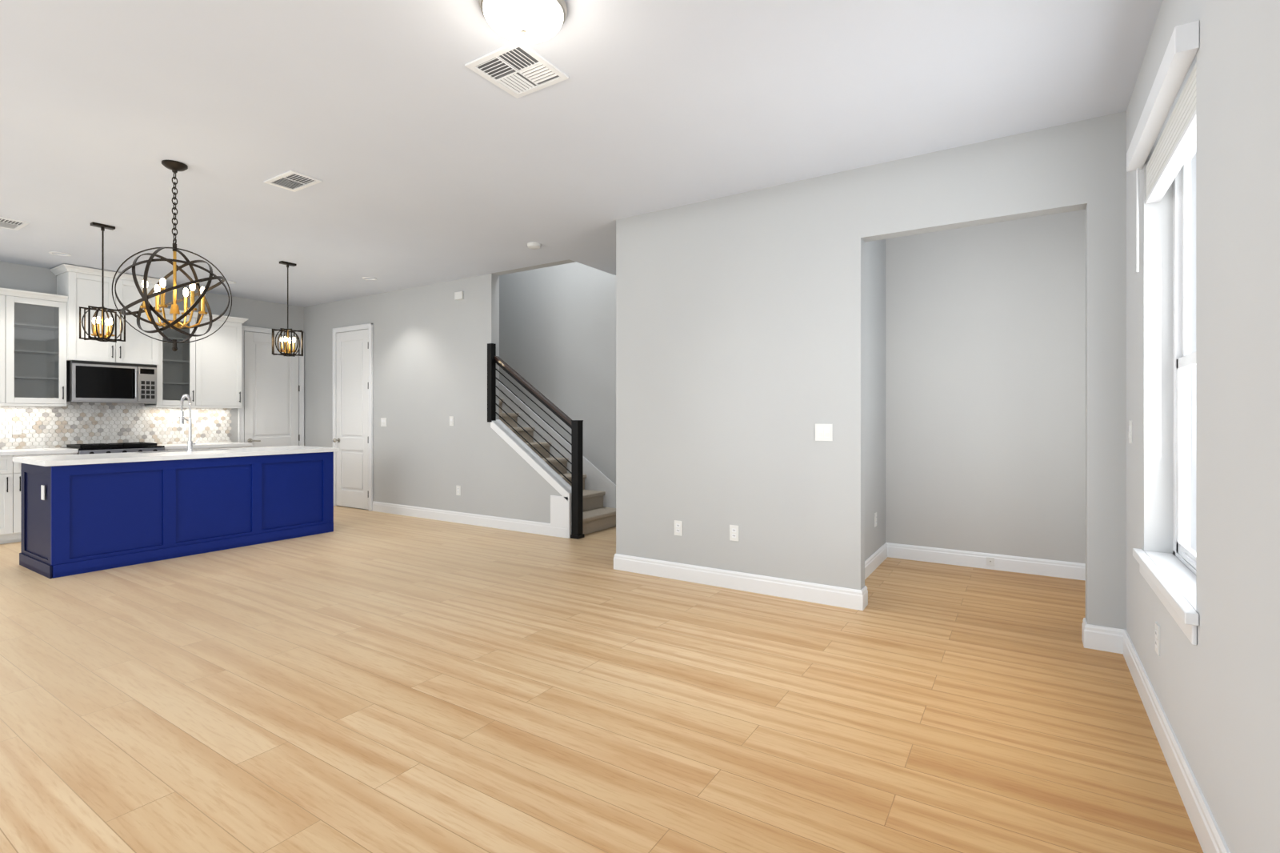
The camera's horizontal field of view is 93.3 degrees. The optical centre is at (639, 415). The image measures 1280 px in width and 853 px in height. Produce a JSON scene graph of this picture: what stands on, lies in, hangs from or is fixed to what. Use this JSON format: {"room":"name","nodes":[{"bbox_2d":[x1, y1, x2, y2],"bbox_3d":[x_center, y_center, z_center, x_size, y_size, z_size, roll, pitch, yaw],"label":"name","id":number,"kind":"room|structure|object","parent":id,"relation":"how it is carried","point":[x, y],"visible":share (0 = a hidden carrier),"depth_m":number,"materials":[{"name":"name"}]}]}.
{"room":"empty living room","nodes":[
{"label":"empty living room","id":0,"kind":"room"},
{"bbox_2d":[0,260,303,447],"bbox_3d":[-6.827,-0.180,6.354,0.150,2.900,8.350,0,0,33],"label":"wall","id":1,"kind":"structure","parent":0,"point":[256,313],"depth_m":8.14,"materials":[{"name":"grey paint"}]},
{"bbox_2d":[0,292,15,404],"bbox_3d":[-6.800,-0.680,5.929,0.346,1.100,0.862,0,0,33],"label":"upper cabinet","id":2,"kind":"object","parent":1,"relation":"attached to","point":[7,303],"depth_m":6.16,"materials":[{"name":"white wood"}]},
{"bbox_2d":[54,264,159,363],"bbox_3d":[-6.110,-1.113,6.952,0.406,1.017,0.800,0,0,33],"label":"upper cabinet","id":3,"kind":"object","parent":1,"relation":"attached to","point":[75,289],"depth_m":6.70,"materials":[{"name":"white wood"}]},
{"bbox_2d":[57,353,159,404],"bbox_3d":[-6.098,-0.411,6.944,0.435,0.512,0.754,0,0,33],"label":"upper cabinet","id":4,"kind":"object","parent":1,"relation":"attached to","point":[65,389],"depth_m":6.79,"materials":[{"name":"white"}]},
{"bbox_2d":[59,360,157,403],"bbox_3d":[-6.078,-0.379,6.932,0.482,0.447,0.754,0,0,33],"label":"microwave","id":5,"kind":"object","parent":4,"relation":"in","point":[87,382],"depth_m":6.80,"materials":[{"name":"silver metal"}]},
{"bbox_2d":[176,312,243,407],"bbox_3d":[-5.576,-0.711,7.843,0.346,1.162,0.592,0,0,33],"label":"upper cabinet","id":6,"kind":"object","parent":1,"relation":"attached to","point":[209,369],"depth_m":7.71,"materials":[{"name":"white wood"}]},
{"bbox_2d":[237,325,303,447],"bbox_3d":[-5.236,0.013,8.625,0.081,2.514,0.888,0,0,33],"label":"pantry door","id":7,"kind":"structure","parent":1,"relation":"in","point":[270,412],"depth_m":8.60,"materials":[{"name":"white wood"}]},
{"bbox_2d":[304,259,615,523],"bbox_3d":[-2.169,-1.580,7.856,6.380,5.700,1.100,0,0,33],"label":"wall","id":8,"kind":"structure","parent":0,"point":[549,330],"depth_m":7.48,"materials":[{"name":"grey paint"}]},
{"bbox_2d":[332,323,372,511],"bbox_3d":[-3.991,0.013,8.301,0.908,2.514,0.110,0,0,33],"label":"closet door","id":9,"kind":"structure","parent":8,"relation":"in","point":[353,406],"depth_m":8.32,"materials":[{"name":"white wood"}]},
{"bbox_2d":[380,417,386,426],"bbox_3d":[-3.387,0.080,7.976,0.116,0.115,0.010,0,0,33],"label":"light switch","id":10,"kind":"object","parent":8,"relation":"attached to","point":[383,420],"depth_m":7.97,"materials":[{"name":"white plastic"}]},
{"bbox_2d":[449,416,453,425],"bbox_3d":[-2.266,0.060,7.259,0.070,0.115,0.010,0,0,33],"label":"light switch","id":11,"kind":"object","parent":8,"relation":"attached to","point":[451,418],"depth_m":7.25,"materials":[{"name":"white plastic"}]},
{"bbox_2d":[456,485,460,495],"bbox_3d":[-2.164,0.885,7.196,0.070,0.115,0.008,0,0,33],"label":"outlet","id":12,"kind":"object","parent":8,"relation":"attached to","point":[458,487],"depth_m":7.19,"materials":[{"name":"white plastic"}]},
{"bbox_2d":[454,291,463,299],"bbox_3d":[-2.149,-1.430,7.173,0.130,0.090,0.028,0,0,33],"label":"sensor box","id":13,"kind":"object","parent":8,"relation":"attached to","point":[458,295],"visible":1,"depth_m":7.16,"materials":[{"name":"white plastic"}]},
{"bbox_2d":[372,500,566,537],"bbox_3d":[-2.183,1.206,7.203,3.380,0.128,0.016,0,0,33],"label":"baseboard","id":14,"kind":"structure","parent":8,"relation":"attached to","point":[499,522],"depth_m":7.04,"materials":[{"name":"white wood"}]},
{"bbox_2d":[490,416,571,538],"bbox_3d":[-1.180,0.655,6.642,1.154,1.230,0.148,0,0,33],"label":"stair stringer","id":15,"kind":"structure","parent":8,"relation":"attached to","point":[560,506],"depth_m":6.64,"materials":[{"name":"white wood"}]},
{"bbox_2d":[487,343,584,539],"bbox_3d":[-1.166,0.220,6.619,1.303,2.100,0.135,0,0,33],"label":"stair railing","id":16,"kind":"object","parent":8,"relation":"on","point":[576,426],"visible":0.98,"depth_m":6.46,"materials":[{"name":"black metal"}]},
{"bbox_2d":[499,381,615,507],"bbox_3d":[-2.059,-0.419,8.251,4.540,3.378,0.015,0,0,33],"label":"trim","id":17,"kind":"structure","parent":8,"relation":"attached to","point":[596,478],"depth_m":7.32,"materials":[{"name":"white wood"}]},
{"bbox_2d":[0,0,1162,307],"bbox_3d":[-2.741,-1.690,3.741,9.850,0.120,8.650,0,0,33],"label":"ceiling","id":18,"kind":"structure","parent":0,"point":[411,141],"depth_m":3.27,"materials":[{"name":"white paint"}]},
{"bbox_2d":[0,216,29,230],"bbox_3d":[-5.348,-1.625,5.094,0.360,0.008,0.210,0,0,33],"label":"ceiling vent","id":19,"kind":"object","parent":18,"relation":"in","point":[11,224],"visible":1,"depth_m":5.11,"materials":[{"name":"white metal"}]},
{"bbox_2d":[48,251,71,255],"bbox_3d":[-5.822,-1.632,6.061,0.164,0.020,0.164,0,0,33],"label":"recessed light","id":20,"kind":"object","parent":18,"relation":"in","point":[52,252],"visible":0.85,"depth_m":6.05,"materials":[{"name":"white"}]},
{"bbox_2d":[79,221,125,342],"bbox_3d":[-4.578,-1.131,5.147,0.289,0.996,0.289,0,0,33],"label":"pendant light","id":21,"kind":"object","parent":18,"relation":"hanging from","point":[95,325],"visible":1,"depth_m":5.14,"materials":[{"name":"brown metal"}]},
{"bbox_2d":[112,160,231,351],"bbox_3d":[-3.009,-1.024,3.907,0.592,1.210,0.585,0,0,33],"label":"orb chandelier","id":22,"kind":"object","parent":18,"relation":"hanging from","point":[175,167],"visible":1,"depth_m":3.88,"materials":[{"name":"brown metal"}]},
{"bbox_2d":[224,280,235,283],"bbox_3d":[-5.000,-1.632,7.328,0.164,0.020,0.164,0,0,33],"label":"recessed light","id":23,"kind":"object","parent":18,"relation":"in","point":[232,282],"visible":0.54,"depth_m":7.36,"materials":[{"name":"white"}]},
{"bbox_2d":[272,260,303,356],"bbox_3d":[-3.742,-1.131,6.417,0.289,0.996,0.289,0,0,33],"label":"pendant light","id":24,"kind":"object","parent":18,"relation":"hanging from","point":[286,351],"visible":1,"depth_m":6.40,"materials":[{"name":"brown metal"}]},
{"bbox_2d":[264,170,322,191],"bbox_3d":[-2.404,-1.625,4.185,0.360,0.008,0.210,0,0,33],"label":"ceiling vent","id":25,"kind":"object","parent":18,"relation":"in","point":[292,181],"visible":1,"depth_m":4.18,"materials":[{"name":"white metal"}]},
{"bbox_2d":[362,276,376,279],"bbox_3d":[-3.201,-1.632,7.152,0.164,0.020,0.164,0,0,33],"label":"recessed light","id":26,"kind":"object","parent":18,"relation":"in","point":[364,278],"visible":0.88,"depth_m":7.14,"materials":[{"name":"white"}]},
{"bbox_2d":[464,41,568,98],"bbox_3d":[-0.576,-1.625,2.849,0.340,0.008,0.340,0,0,33],"label":"ceiling vent","id":27,"kind":"object","parent":18,"relation":"in","point":[516,70],"visible":1,"depth_m":2.84,"materials":[{"name":"white metal"}]},
{"bbox_2d":[479,0,567,43],"bbox_3d":[-0.462,-1.566,2.396,0.344,0.126,0.344,0,0,33],"label":"dome light","id":28,"kind":"object","parent":18,"relation":"attached to","point":[529,22],"visible":1,"depth_m":2.35,"materials":[{"name":"white glass"}]},
{"bbox_2d":[527,242,540,249],"bbox_3d":[-1.005,-1.611,5.723,0.132,0.038,0.132,0,0,33],"label":"smoke detector","id":29,"kind":"object","parent":18,"relation":"attached to","point":[534,246],"visible":1,"depth_m":5.68,"materials":[{"name":"white plastic"}]},
{"bbox_2d":[0,505,1203,852],"bbox_3d":[-2.741,1.320,3.741,9.850,0.100,8.650,0,0,33],"label":"floor","id":30,"kind":"structure","parent":0,"point":[358,680],"depth_m":2.61,"materials":[{"name":"brown wood"}]},
{"bbox_2d":[0,452,76,543],"bbox_3d":[-6.495,0.830,6.155,0.616,0.880,0.997,0,0,33],"label":"base cabinet","id":31,"kind":"object","parent":30,"relation":"on","point":[10,470],"depth_m":5.99,"materials":[{"name":"white wood"}]},
{"bbox_2d":[0,443,252,455],"bbox_3d":[-6.098,0.352,6.748,0.646,0.075,3.000,0,0,33],"label":"countertop","id":32,"kind":"structure","parent":31,"relation":"on","point":[71,447],"depth_m":6.62,"materials":[{"name":"white stone"}]},
{"bbox_2d":[76,446,166,454],"bbox_3d":[-6.000,0.818,6.882,0.615,0.905,0.754,0,0,33],"label":"stove","id":33,"kind":"object","parent":30,"relation":"on","point":[111,449],"depth_m":6.71,"materials":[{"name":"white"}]},
{"bbox_2d":[19,451,333,578],"bbox_3d":[-4.345,0.830,5.911,0.850,0.880,2.298,0,0,33],"label":"kitchen island","id":34,"kind":"object","parent":30,"relation":"on","point":[82,514],"depth_m":5.35,"materials":[{"name":"blue wood"}]},
{"bbox_2d":[12,445,339,467],"bbox_3d":[-4.346,0.370,5.919,0.900,0.040,2.370,0,0,33],"label":"island countertop","id":35,"kind":"structure","parent":34,"relation":"on","point":[47,461],"depth_m":5.45,"materials":[{"name":"white stone"}]},
{"bbox_2d":[166,446,217,450],"bbox_3d":[-5.675,0.830,7.438,0.616,0.880,0.527,0,0,33],"label":"base cabinet","id":36,"kind":"object","parent":30,"relation":"on","point":[209,447],"depth_m":7.44,"materials":[{"name":"white"}]},
{"bbox_2d":[217,446,251,448],"bbox_3d":[-5.451,0.830,7.788,0.616,0.880,0.552,0,0,33],"label":"base cabinet","id":37,"kind":"object","parent":30,"relation":"on","point":[218,447],"depth_m":7.64,"materials":[{"name":"white"}]},
{"bbox_2d":[499,399,615,534],"bbox_3d":[-2.300,-0.226,7.922,4.528,2.992,0.822,0,0,33],"label":"stairs","id":38,"kind":"structure","parent":30,"relation":"on","point":[598,516],"depth_m":7.14,"materials":[{"name":"carpet"}]},
{"bbox_2d":[616,111,1126,629],"bbox_3d":[1.233,-0.180,4.173,3.320,2.900,0.120,0,0,33],"label":"wall","id":39,"kind":"structure","parent":0,"point":[938,340],"depth_m":3.85,"materials":[{"name":"grey paint"}]},
{"bbox_2d":[674,520,682,535],"bbox_3d":[0.296,0.870,4.696,0.070,0.115,0.008,0,0,33],"label":"outlet","id":40,"kind":"object","parent":39,"relation":"attached to","point":[678,524],"depth_m":4.69,"materials":[{"name":"white plastic"}]},
{"bbox_2d":[729,524,738,541],"bbox_3d":[0.692,0.860,4.443,0.070,0.115,0.008,0,0,33],"label":"outlet","id":41,"kind":"object","parent":39,"relation":"attached to","point":[734,529],"depth_m":4.44,"materials":[{"name":"white plastic"}]},
{"bbox_2d":[613,553,867,610],"bbox_3d":[0.621,1.206,4.484,1.987,0.128,0.016,0,0,33],"label":"baseboard","id":42,"kind":"structure","parent":39,"relation":"attached to","point":[837,596],"depth_m":4.37,"materials":[{"name":"white wood"}]},
{"bbox_2d":[815,424,832,440],"bbox_3d":[1.244,0.110,4.089,0.116,0.115,0.010,0,0,33],"label":"light switch","id":43,"kind":"object","parent":39,"relation":"attached to","point":[824,432],"depth_m":4.09,"materials":[{"name":"white plastic"}]},
{"bbox_2d":[874,512,876,527],"bbox_3d":[1.985,0.870,5.081,0.008,0.115,0.070,0,0,33],"label":"outlet","id":44,"kind":"object","parent":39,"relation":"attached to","point":[875,514],"depth_m":5.06,"materials":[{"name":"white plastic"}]},
{"bbox_2d":[864,542,893,587],"bbox_3d":[1.820,1.206,4.795,0.040,0.128,1.560,0,0,33],"label":"baseboard","id":45,"kind":"structure","parent":39,"relation":"attached to","point":[886,550],"depth_m":5.12,"materials":[{"name":"white wood"}]},
{"bbox_2d":[893,543,1085,579],"bbox_3d":[2.859,1.206,5.047,1.440,0.128,0.016,0,0,33],"label":"baseboard","id":46,"kind":"structure","parent":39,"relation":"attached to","point":[1039,566],"depth_m":4.99,"materials":[{"name":"white wood"}]},
{"bbox_2d":[986,556,994,565],"bbox_3d":[2.902,1.203,5.002,0.060,0.065,0.011,0,0,33],"label":"outlet","id":47,"kind":"object","parent":46,"relation":"attached to","point":[990,561],"depth_m":5.00,"materials":[{"name":"white plastic"}]},
{"bbox_2d":[1101,626,1111,647],"bbox_3d":[3.067,1.206,3.997,0.040,0.128,1.560,0,0,33],"label":"baseboard","id":48,"kind":"structure","parent":39,"relation":"attached to","point":[1107,630],"depth_m":3.26,"materials":[{"name":"white wood"}]},
{"bbox_2d":[1126,0,1279,852],"bbox_3d":[1.385,-0.180,1.191,0.150,2.900,8.500,0,0,33],"label":"wall","id":49,"kind":"structure","parent":0,"point":[1217,688],"depth_m":1.64,"materials":[{"name":"grey paint"}]},
{"bbox_2d":[1128,420,1131,443],"bbox_3d":[2.492,0.080,3.071,0.010,0.115,0.070,0,0,33],"label":"light switch","id":50,"kind":"object","parent":49,"relation":"attached to","point":[1130,434],"depth_m":3.06,"materials":[{"name":"white plastic"}]},
{"bbox_2d":[1155,621,1159,655],"bbox_3d":[2.091,0.900,2.443,0.008,0.115,0.070,0,0,33],"label":"outlet","id":51,"kind":"object","parent":49,"relation":"attached to","point":[1157,627],"depth_m":2.43,"materials":[{"name":"white plastic"}]},
{"bbox_2d":[1126,20,1199,271],"bbox_3d":[2.016,-0.940,2.319,0.114,0.560,1.090,0,0,33],"label":"window blind","id":52,"kind":"object","parent":49,"relation":"attached to","point":[1175,146],"visible":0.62,"depth_m":2.21,"materials":[{"name":"white plastic"}]},
{"bbox_2d":[1132,548,1199,644],"bbox_3d":[2.044,0.662,2.301,0.134,0.105,1.090,0,0,33],"label":"window sill","id":53,"kind":"structure","parent":49,"relation":"attached to","point":[1170,578],"depth_m":2.24,"materials":[{"name":"white wood"}]},
{"bbox_2d":[1111,627,1230,852],"bbox_3d":[0.799,1.206,0.451,0.040,0.128,6.620,0,0,33],"label":"baseboard","id":54,"kind":"structure","parent":49,"relation":"attached to","point":[1210,838],"depth_m":2.12,"materials":[{"name":"white wood"}]},
{"bbox_2d":[1172,144,1195,575],"bbox_3d":[2.120,-0.270,2.253,0.056,1.820,1.000,0,0,33],"label":"window unit","id":55,"kind":"structure","parent":49,"relation":"in","point":[1184,362],"depth_m":2.61,"materials":[{"name":"white plastic"}]}
]}

